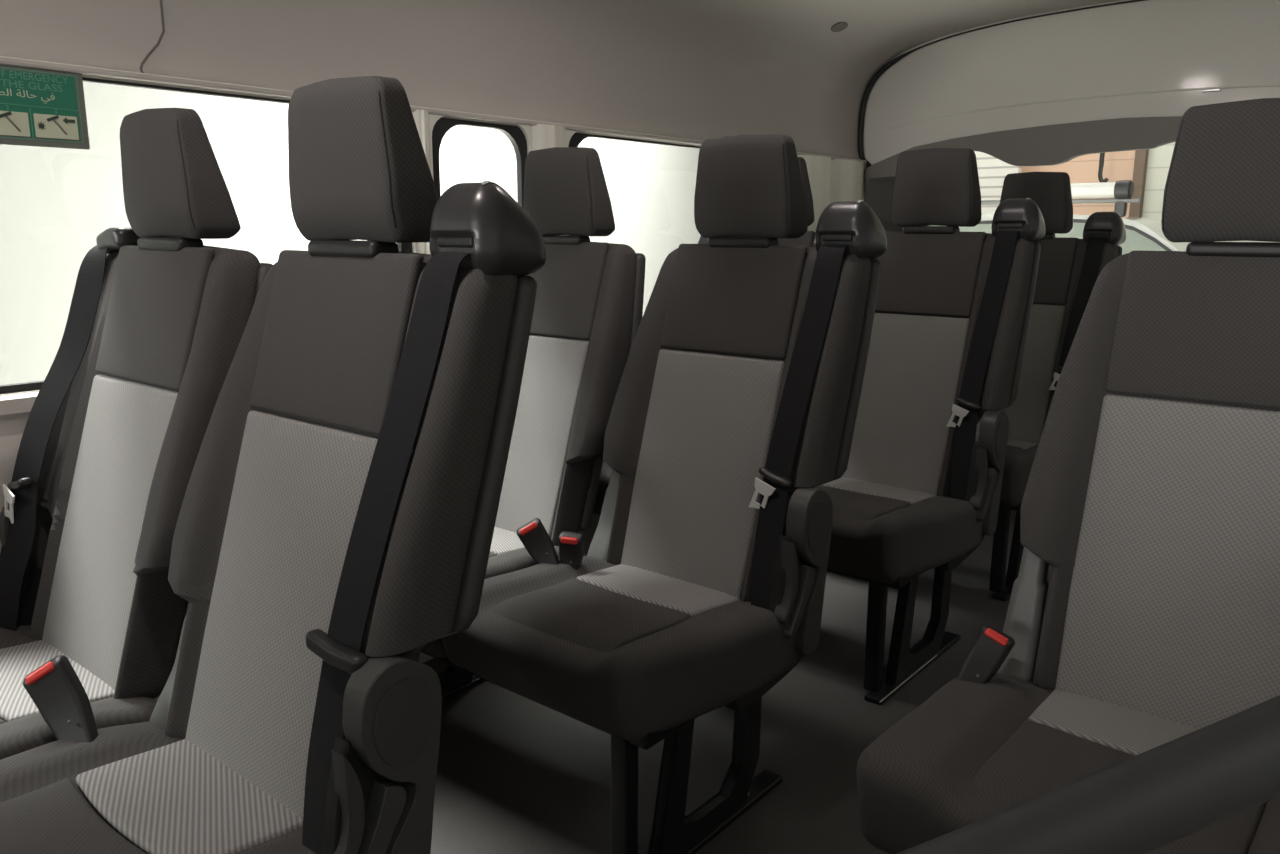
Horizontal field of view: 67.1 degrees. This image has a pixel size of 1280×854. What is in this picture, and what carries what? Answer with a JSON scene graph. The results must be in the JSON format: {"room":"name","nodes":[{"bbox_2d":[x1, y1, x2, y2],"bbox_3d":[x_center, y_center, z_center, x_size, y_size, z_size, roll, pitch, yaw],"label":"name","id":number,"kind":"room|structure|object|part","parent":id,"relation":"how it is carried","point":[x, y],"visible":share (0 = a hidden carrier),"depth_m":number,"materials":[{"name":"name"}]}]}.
{"room":"vehicle interior","nodes":[
{"label":"vehicle interior","id":0,"kind":"room"},
{"bbox_2d":[0,56,865,395],"bbox_3d":[-1.017,0.048,1.573,0.030,1.245,5.875,10,15,38],"label":"wall","id":1,"kind":"structure","parent":0,"point":[527,130],"depth_m":2.11,"materials":[{"name":"grey plastic"}]},
{"bbox_2d":[140,0,164,72],"bbox_3d":[-0.129,-0.709,1.058,1.872,0.466,0.059,10,15,38],"label":"cable","id":2,"kind":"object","parent":1,"relation":"attached to","point":[161,4],"depth_m":1.68,"materials":[{"name":"grey"}]},
{"bbox_2d":[0,392,599,700],"bbox_3d":[-0.645,0.225,2.008,0.047,0.727,4.650,10,15,38],"label":"trim","id":3,"kind":"structure","parent":1,"relation":"attached to","point":[15,409],"depth_m":1.53,"materials":[{"name":"plastic"}]},
{"bbox_2d":[0,77,700,392],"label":"window","id":4,"kind":"structure","parent":1,"relation":"in","point":[405,247],"depth_m":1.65,"materials":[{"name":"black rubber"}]},
{"bbox_2d":[0,65,89,149],"bbox_3d":[-0.971,-0.498,1.491,0.004,0.121,0.215,10,15,38],"label":"sign","id":5,"kind":"object","parent":4,"relation":"attached to","point":[39,107],"visible":1,"depth_m":1.52,"materials":[{"name":"green plastic"}]},
{"bbox_2d":[413,110,430,253],"bbox_3d":[-0.468,-0.436,2.120,0.018,0.497,0.043,10,15,38],"label":"trim","id":6,"kind":"structure","parent":1,"relation":"attached to","point":[421,117],"depth_m":2.08,"materials":[{"name":"beige plastic"}]},
{"bbox_2d":[0,57,866,163],"bbox_3d":[-0.627,-0.643,1.889,0.011,0.011,4.660,10,15,38],"label":"trim","id":7,"kind":"structure","parent":1,"relation":"attached to","point":[3,61],"depth_m":1.76,"materials":[{"name":"grey plastic"}]},
{"bbox_2d":[432,118,526,207],"bbox_3d":[-0.374,-0.458,2.270,0.016,0.503,0.296,10,15,38],"label":"window","id":8,"kind":"structure","parent":1,"relation":"in","point":[516,136],"depth_m":2.25,"materials":[{"name":"black rubber"}]},
{"bbox_2d":[532,124,566,150],"bbox_3d":[-0.217,-0.496,2.416,0.022,0.497,0.118,10,15,38],"label":"trim","id":9,"kind":"structure","parent":1,"relation":"attached to","point":[545,136],"depth_m":2.35,"materials":[{"name":"beige plastic"}]},
{"bbox_2d":[568,133,699,235],"bbox_3d":[0.153,-0.586,2.898,0.016,0.503,1.096,10,15,38],"label":"window","id":10,"kind":"structure","parent":1,"relation":"in","point":[576,139],"depth_m":2.53,"materials":[{"name":"black rubber"}]},
{"bbox_2d":[797,155,830,231],"bbox_3d":[0.616,-0.695,3.395,0.040,0.497,0.245,10,15,38],"label":"trim","id":11,"kind":"structure","parent":1,"relation":"attached to","point":[818,167],"depth_m":3.34,"materials":[{"name":"grey plastic"}]},
{"bbox_2d":[829,159,864,203],"bbox_3d":[0.775,-0.734,3.591,0.032,0.497,0.265,10,15,38],"label":"trim","id":12,"kind":"structure","parent":1,"relation":"attached to","point":[846,176],"depth_m":3.51,"materials":[{"name":"grey plastic"}]},
{"bbox_2d":[858,0,1145,192],"bbox_3d":[1.549,-0.847,3.113,1.866,0.995,0.020,10,15,38],"label":"door frame","id":13,"kind":"structure","parent":1,"relation":"attached to","point":[889,64],"depth_m":3.55,"materials":[{"name":"black rubber"}]},
{"bbox_2d":[863,0,1279,186],"bbox_3d":[1.559,-0.510,3.197,1.936,1.762,0.087,10,15,38],"label":"door","id":14,"kind":"structure","parent":1,"relation":"in","point":[1056,89],"depth_m":3.16,"materials":[{"name":"white paint"}]},
{"bbox_3d":[1.544,-0.872,3.102,1.790,0.229,0.035,10,15,38],"label":"window trim","id":15,"kind":"part","parent":14,"relation":"part of","materials":[{"name":"grey plastic"}]},
{"bbox_2d":[0,0,1120,159],"bbox_3d":[-0.311,-0.666,0.841,1.910,0.499,5.882,10,15,38],"label":"ceiling","id":16,"kind":"structure","parent":0,"point":[701,70],"depth_m":2.42,"materials":[{"name":"grey fabric"}]},
{"bbox_2d":[831,22,847,31],"bbox_3d":[0.641,-1.285,3.099,0.046,0.024,0.070,11,16,43],"label":"clip","id":17,"kind":"object","parent":16,"relation":"attached to","point":[840,26],"visible":1,"depth_m":3.09,"materials":[{"name":"grey plastic"}]},
{"bbox_2d":[423,510,1051,853],"bbox_3d":[-0.300,0.799,1.124,1.832,0.040,5.875,10,15,38],"label":"floor","id":18,"kind":"structure","parent":0,"point":[516,774],"depth_m":1.85,"materials":[{"name":"grey carpet"}]},
{"bbox_2d":[0,76,545,853],"bbox_3d":[-0.679,0.178,1.169,0.999,1.154,0.680,10,15,38],"label":"seat","id":19,"kind":"object","parent":18,"relation":"on","point":[244,494],"visible":1,"depth_m":1.11,"materials":[{"name":"grey fabric"}]},
{"bbox_3d":[-0.975,0.119,1.492,0.050,0.060,0.003,10,15,38],"label":"latch plate","id":20,"kind":"part","parent":19,"relation":"part of","materials":[{"name":"silver metal"}]},
{"bbox_3d":[-0.855,0.354,1.361,0.276,0.030,0.166,10,15,38],"label":"light panel","id":21,"kind":"part","parent":19,"relation":"part of","materials":[{"name":"grey fabric"}]},
{"bbox_3d":[-0.620,0.436,0.930,0.266,0.036,0.230,10,15,38],"label":"panel","id":22,"kind":"part","parent":19,"relation":"part of","materials":[{"name":"grey fabric"}]},
{"bbox_2d":[0,625,156,759],"bbox_3d":[-0.936,0.408,1.287,0.471,0.146,0.433,10,15,38],"label":"seat cushion","id":23,"kind":"object","parent":19,"relation":"on","point":[118,694],"depth_m":1.32,"materials":[{"name":"grey fabric"}]},
{"bbox_3d":[-0.778,0.147,1.413,0.278,0.413,0.134,10,15,38],"label":"light panel","id":24,"kind":"part","parent":19,"relation":"part of","materials":[{"name":"grey fabric"}]},
{"bbox_3d":[-0.756,0.043,1.441,0.472,0.620,0.256,10,15,38],"label":"backrest","id":25,"kind":"part","parent":19,"relation":"part of","materials":[{"name":"grey fabric"}]},
{"bbox_3d":[-0.719,-0.167,1.420,0.278,0.194,0.069,10,15,38],"label":"panel","id":26,"kind":"part","parent":19,"relation":"part of","materials":[{"name":"grey fabric"}]},
{"bbox_2d":[0,722,314,853],"bbox_3d":[-0.566,0.471,0.989,0.471,0.146,0.433,10,15,38],"label":"seat cushion","id":27,"kind":"object","parent":19,"relation":"on","point":[127,787],"depth_m":1.06,"materials":[{"name":"grey fabric"}]},
{"bbox_3d":[-0.499,0.414,1.075,0.276,0.030,0.166,10,15,38],"label":"light panel","id":28,"kind":"part","parent":19,"relation":"part of","materials":[{"name":"grey fabric"}]},
{"bbox_3d":[-0.423,0.207,1.127,0.278,0.413,0.134,10,15,38],"label":"light panel","id":29,"kind":"part","parent":19,"relation":"part of","materials":[{"name":"grey fabric"}]},
{"bbox_3d":[-0.364,-0.107,1.134,0.278,0.194,0.069,10,15,38],"label":"panel","id":30,"kind":"part","parent":19,"relation":"part of","materials":[{"name":"grey fabric"}]},
{"bbox_3d":[-0.379,0.107,1.137,0.472,0.620,0.256,10,15,38],"label":"backrest","id":31,"kind":"part","parent":19,"relation":"part of","materials":[{"name":"grey fabric"}]},
{"bbox_3d":[-0.270,0.413,0.965,0.026,0.110,0.075,10,15,38],"label":"recliner lever","id":32,"kind":"part","parent":19,"relation":"part of","materials":[{"name":"grey plastic"}]},
{"bbox_2d":[420,134,886,853],"bbox_3d":[-0.150,0.050,1.799,0.999,1.154,0.680,10,15,38],"label":"seat","id":33,"kind":"object","parent":18,"relation":"on","point":[716,413],"visible":0.83,"depth_m":1.70,"materials":[{"name":"grey fabric"}]},
{"bbox_3d":[-0.445,0.450,2.035,0.024,0.255,0.295,10,15,38],"label":"leg","id":34,"kind":"part","parent":33,"relation":"part of","materials":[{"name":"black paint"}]},
{"bbox_3d":[-0.450,0.580,2.056,0.040,0.012,0.440,10,15,38],"label":"floor rail","id":35,"kind":"part","parent":33,"relation":"part of","materials":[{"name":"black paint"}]},
{"bbox_2d":[421,546,586,657],"bbox_3d":[-0.407,0.280,1.917,0.471,0.146,0.433,10,15,38],"label":"seat cushion","id":36,"kind":"object","parent":33,"relation":"on","point":[502,560],"depth_m":1.77,"materials":[{"name":"grey fabric"}]},
{"bbox_3d":[-0.325,0.226,1.992,0.276,0.030,0.166,10,15,38],"label":"light panel","id":37,"kind":"part","parent":33,"relation":"part of","materials":[{"name":"grey fabric"}]},
{"bbox_3d":[-0.249,0.019,2.043,0.278,0.413,0.134,10,15,38],"label":"light panel","id":38,"kind":"part","parent":33,"relation":"part of","materials":[{"name":"grey fabric"}]},
{"bbox_3d":[-0.190,-0.295,2.051,0.278,0.194,0.069,10,15,38],"label":"panel","id":39,"kind":"part","parent":33,"relation":"part of","materials":[{"name":"grey fabric"}]},
{"bbox_3d":[-0.227,-0.085,2.071,0.472,0.620,0.256,10,15,38],"label":"backrest","id":40,"kind":"part","parent":33,"relation":"part of","materials":[{"name":"grey fabric"}]},
{"bbox_3d":[-0.091,0.309,1.560,0.266,0.036,0.230,10,15,38],"label":"panel","id":41,"kind":"part","parent":33,"relation":"part of","materials":[{"name":"grey fabric"}]},
{"bbox_2d":[442,556,797,741],"bbox_3d":[-0.037,0.343,1.619,0.471,0.146,0.433,10,15,38],"label":"seat cushion","id":42,"kind":"object","parent":33,"relation":"on","point":[626,648],"depth_m":1.51,"materials":[{"name":"grey fabric"}]},
{"bbox_3d":[-0.023,0.567,1.457,0.034,0.262,0.030,10,15,38],"label":"leg","id":43,"kind":"part","parent":33,"relation":"part of","materials":[{"name":"black paint"}]},
{"bbox_3d":[0.030,0.286,1.706,0.276,0.030,0.166,10,15,38],"label":"light panel","id":44,"kind":"part","parent":33,"relation":"part of","materials":[{"name":"grey fabric"}]},
{"bbox_3d":[0.107,0.080,1.758,0.278,0.413,0.134,10,15,38],"label":"light panel","id":45,"kind":"part","parent":33,"relation":"part of","materials":[{"name":"grey fabric"}]},
{"bbox_3d":[0.111,0.544,1.587,0.024,0.255,0.295,10,15,38],"label":"leg","id":46,"kind":"part","parent":33,"relation":"part of","materials":[{"name":"black paint"}]},
{"bbox_3d":[0.106,0.674,1.608,0.040,0.012,0.440,10,15,38],"label":"floor rail","id":47,"kind":"part","parent":33,"relation":"part of","materials":[{"name":"black metal"}]},
{"bbox_3d":[0.166,-0.235,1.765,0.278,0.194,0.069,10,15,38],"label":"panel","id":48,"kind":"part","parent":33,"relation":"part of","materials":[{"name":"grey fabric"}]},
{"bbox_3d":[0.150,-0.021,1.768,0.472,0.620,0.256,10,15,38],"label":"backrest","id":49,"kind":"part","parent":33,"relation":"part of","materials":[{"name":"grey fabric"}]},
{"bbox_3d":[0.204,0.116,1.615,0.050,0.060,0.003,10,15,38],"label":"latch plate","id":50,"kind":"part","parent":33,"relation":"part of","materials":[{"name":"silver metal"}]},
{"bbox_3d":[0.259,0.285,1.596,0.026,0.110,0.075,10,15,38],"label":"recliner lever","id":51,"kind":"part","parent":33,"relation":"part of","materials":[{"name":"grey plastic"}]},
{"bbox_2d":[593,148,1044,704],"bbox_3d":[0.380,-0.088,2.412,0.999,1.182,0.680,10,15,38],"label":"seat","id":52,"kind":"object","parent":18,"relation":"on","point":[916,494],"visible":0.39,"depth_m":2.28,"materials":[{"name":"grey fabric"}]},
{"bbox_2d":[594,461,611,511],"bbox_3d":[0.123,0.148,2.531,0.471,0.150,0.433,10,15,38],"label":"seat cushion","id":53,"kind":"object","parent":52,"relation":"on","point":[605,474],"depth_m":2.45,"materials":[{"name":"grey fabric"}]},
{"bbox_3d":[0.302,-0.225,2.683,0.472,0.635,0.256,10,15,38],"label":"backrest","id":54,"kind":"part","parent":52,"relation":"part of","materials":[{"name":"grey fabric"}]},
{"bbox_3d":[0.340,-0.440,2.662,0.278,0.199,0.069,10,15,38],"label":"panel","id":55,"kind":"part","parent":52,"relation":"part of","materials":[{"name":"grey fabric"}]},
{"bbox_3d":[0.439,0.175,2.174,0.266,0.037,0.230,10,15,38],"label":"panel","id":56,"kind":"part","parent":52,"relation":"part of","materials":[{"name":"grey fabric"}]},
{"bbox_3d":[0.506,0.439,2.072,0.034,0.268,0.030,10,15,38],"label":"leg","id":57,"kind":"part","parent":52,"relation":"part of","materials":[{"name":"black paint"}]},
{"bbox_3d":[0.559,0.153,2.319,0.276,0.030,0.166,10,15,38],"label":"light panel","id":58,"kind":"part","parent":52,"relation":"part of","materials":[{"name":"grey fabric"}]},
{"bbox_2d":[827,496,981,583],"bbox_3d":[0.492,0.210,2.233,0.471,0.150,0.433,10,15,38],"label":"seat cushion","id":59,"kind":"object","parent":52,"relation":"on","point":[875,539],"depth_m":2.05,"materials":[{"name":"grey fabric"}]},
{"bbox_3d":[0.636,-0.058,2.370,0.278,0.423,0.134,10,15,38],"label":"light panel","id":60,"kind":"part","parent":52,"relation":"part of","materials":[{"name":"grey fabric"}]},
{"bbox_3d":[0.635,0.549,2.223,0.040,0.012,0.440,10,15,38],"label":"floor rail","id":61,"kind":"part","parent":52,"relation":"part of","materials":[{"name":"black metal"}]},
{"bbox_3d":[0.640,0.416,2.202,0.024,0.261,0.295,10,15,38],"label":"leg","id":62,"kind":"part","parent":52,"relation":"part of","materials":[{"name":"black paint"}]},
{"bbox_3d":[0.695,-0.380,2.376,0.278,0.199,0.069,10,15,38],"label":"panel","id":63,"kind":"part","parent":52,"relation":"part of","materials":[{"name":"grey fabric"}]},
{"bbox_3d":[0.679,-0.161,2.380,0.472,0.635,0.256,10,15,38],"label":"backrest","id":64,"kind":"part","parent":52,"relation":"part of","materials":[{"name":"grey fabric"}]},
{"bbox_3d":[0.734,-0.022,2.227,0.050,0.062,0.003,10,15,38],"label":"latch plate","id":65,"kind":"part","parent":52,"relation":"part of","materials":[{"name":"silver metal"}]},
{"bbox_3d":[0.788,0.151,2.209,0.026,0.113,0.075,10,15,38],"label":"recliner lever","id":66,"kind":"part","parent":52,"relation":"part of","materials":[{"name":"grey plastic"}]},
{"bbox_2d":[864,172,1125,600],"bbox_3d":[0.861,-0.194,2.988,0.999,1.161,0.680,10,15,38],"label":"seat","id":67,"kind":"object","parent":18,"relation":"on","point":[1069,269],"visible":0.19,"depth_m":2.87,"materials":[{"name":"grey fabric"}]},
{"bbox_3d":[0.920,0.065,2.749,0.266,0.036,0.230,10,15,38],"label":"panel","id":68,"kind":"part","parent":67,"relation":"part of","materials":[{"name":"grey fabric"}]},
{"bbox_3d":[0.988,0.325,2.646,0.034,0.264,0.030,10,15,38],"label":"leg","id":69,"kind":"part","parent":67,"relation":"part of","materials":[{"name":"black paint"}]},
{"bbox_3d":[1.041,0.043,2.894,0.276,0.030,0.166,10,15,38],"label":"light panel","id":70,"kind":"part","parent":67,"relation":"part of","materials":[{"name":"grey fabric"}]},
{"bbox_3d":[1.122,0.302,2.776,0.024,0.256,0.295,10,15,38],"label":"leg","id":71,"kind":"part","parent":67,"relation":"part of","materials":[{"name":"black paint"}]},
{"bbox_2d":[999,444,1038,506],"bbox_3d":[0.974,0.100,2.808,0.471,0.147,0.433,10,15,38],"label":"seat cushion","id":72,"kind":"object","parent":67,"relation":"on","point":[1019,458],"depth_m":2.56,"materials":[{"name":"grey fabric"}]},
{"bbox_3d":[1.117,0.433,2.797,0.040,0.012,0.440,10,15,38],"label":"floor rail","id":73,"kind":"part","parent":67,"relation":"part of","materials":[{"name":"black paint"}]},
{"bbox_3d":[1.117,-0.165,2.946,0.278,0.416,0.134,10,15,38],"label":"light panel","id":74,"kind":"part","parent":67,"relation":"part of","materials":[{"name":"grey fabric"}]},
{"bbox_3d":[1.215,-0.128,2.803,0.050,0.061,0.003,10,15,38],"label":"latch plate","id":75,"kind":"part","parent":67,"relation":"part of","materials":[{"name":"silver metal"}]},
{"bbox_3d":[1.176,-0.481,2.953,0.278,0.195,0.069,10,15,38],"label":"panel","id":76,"kind":"part","parent":67,"relation":"part of","materials":[{"name":"grey fabric"}]},
{"bbox_3d":[1.161,-0.266,2.956,0.472,0.624,0.256,10,15,38],"label":"backrest","id":77,"kind":"part","parent":67,"relation":"part of","materials":[{"name":"grey fabric"}]},
{"bbox_2d":[857,98,1279,853],"bbox_3d":[0.649,0.184,1.165,0.526,1.154,0.664,10,15,38],"label":"seat","id":78,"kind":"object","parent":18,"relation":"on","point":[1151,498],"visible":0.92,"depth_m":1.26,"materials":[{"name":"grey fabric"}]},
{"bbox_2d":[857,673,1279,853],"bbox_3d":[0.575,0.446,1.127,0.526,0.146,0.433,10,15,38],"label":"seat cushion","id":79,"kind":"object","parent":78,"relation":"on","point":[983,745],"depth_m":1.14,"materials":[{"name":"grey fabric"}]},
{"bbox_3d":[0.643,0.390,1.212,0.276,0.030,0.166,10,15,38],"label":"light panel","id":80,"kind":"part","parent":78,"relation":"part of","materials":[{"name":"grey fabric"}]},
{"bbox_3d":[0.522,0.412,1.067,0.266,0.036,0.230,10,15,38],"label":"panel","id":81,"kind":"part","parent":78,"relation":"part of","materials":[{"name":"grey fabric"}]},
{"bbox_3d":[0.763,0.083,1.274,0.472,0.620,0.256,10,15,38],"label":"backrest","id":82,"kind":"part","parent":78,"relation":"part of","materials":[{"name":"grey fabric"}]},
{"bbox_3d":[0.720,0.183,1.264,0.278,0.413,0.134,10,15,38],"label":"light panel","id":83,"kind":"part","parent":78,"relation":"part of","materials":[{"name":"grey fabric"}]},
{"bbox_3d":[0.779,-0.131,1.271,0.278,0.194,0.069,10,15,38],"label":"panel","id":84,"kind":"part","parent":78,"relation":"part of","materials":[{"name":"grey fabric"}]},
{"bbox_2d":[896,695,1279,853],"bbox_3d":[0.106,0.482,0.513,0.716,0.830,0.104,-1,12,-7],"label":"grab rail","id":85,"kind":"object","parent":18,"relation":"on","point":[1150,800],"visible":1,"depth_m":0.42,"materials":[{"name":"grey plastic"}]},
{"bbox_2d":[1129,149,1148,217],"bbox_3d":[4.424,-2.541,8.456,0.083,4.820,0.200,10,15,38],"label":"pillar","id":86,"kind":"structure","parent":0,"point":[1141,156],"depth_m":8.46,"materials":[{"name":"brown wood"}]},
{"bbox_2d":[1021,142,1264,241],"bbox_3d":[5.747,-2.330,7.454,11.000,4.820,0.100,10,15,38],"label":"wall","id":87,"kind":"structure","parent":0,"point":[1118,166],"depth_m":8.62,"materials":[{"name":"beige paint"}]},
{"bbox_2d":[974,151,1021,213],"bbox_3d":[2.252,-1.879,9.672,2.960,3.020,0.080,10,15,38],"label":"roller shutter","id":88,"kind":"object","parent":87,"relation":"attached to","point":[992,172],"visible":0.02,"depth_m":8.76,"materials":[{"name":"white metal"}]},
{"bbox_3d":[2.282,1.073,3.059,10.000,0.100,17.200,10,15,38],"label":"floor","id":89,"kind":"structure","parent":0,"visible":0},
{"bbox_2d":[933,198,1189,254],"bbox_3d":[3.241,-0.661,6.782,3.640,1.804,1.614,10,15,38],"label":"car","id":90,"kind":"object","parent":89,"relation":"on","point":[1142,234],"visible":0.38,"depth_m":5.97,"materials":[{"name":"grey paint"}]},
{"bbox_3d":[2.033,-1.246,6.686,0.900,0.321,0.115,10,15,38],"label":"pane","id":91,"kind":"part","parent":90,"relation":"part of","materials":[{"name":"grey"}]},
{"bbox_3d":[2.651,-1.147,6.189,0.580,0.332,0.117,10,15,38],"label":"pane","id":92,"kind":"part","parent":90,"relation":"part of","materials":[{"name":"grey"}]},
{"bbox_2d":[1070,180,1133,198],"bbox_3d":[2.755,-1.502,6.130,0.680,0.111,0.111,10,15,38],"label":"tube","id":93,"kind":"object","parent":90,"relation":"on","point":[1122,189],"visible":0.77,"depth_m":5.98,"materials":[{"name":"grey plastic"}]},
{"bbox_3d":[3.097,-1.059,5.829,0.500,0.307,0.112,10,15,38],"label":"pane","id":94,"kind":"part","parent":90,"relation":"part of","materials":[{"name":"grey"}]},
{"label":"outside","id":95,"kind":"structure","parent":0,"visible":0},
{"bbox_2d":[1098,153,1108,182],"bbox_3d":[4.058,-3.506,8.170,0.094,2.817,0.040,10,15,38],"label":"ceiling hook","id":96,"kind":"object","parent":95,"point":[1102,155],"visible":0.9,"depth_m":8.43,"materials":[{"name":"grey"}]},
{"bbox_3d":[4.038,-3.581,8.172,0.037,2.670,0.037,4,12,17],"label":"rod","id":97,"kind":"part","parent":96,"relation":"part of","materials":[{"name":"grey metal"}]}
]}

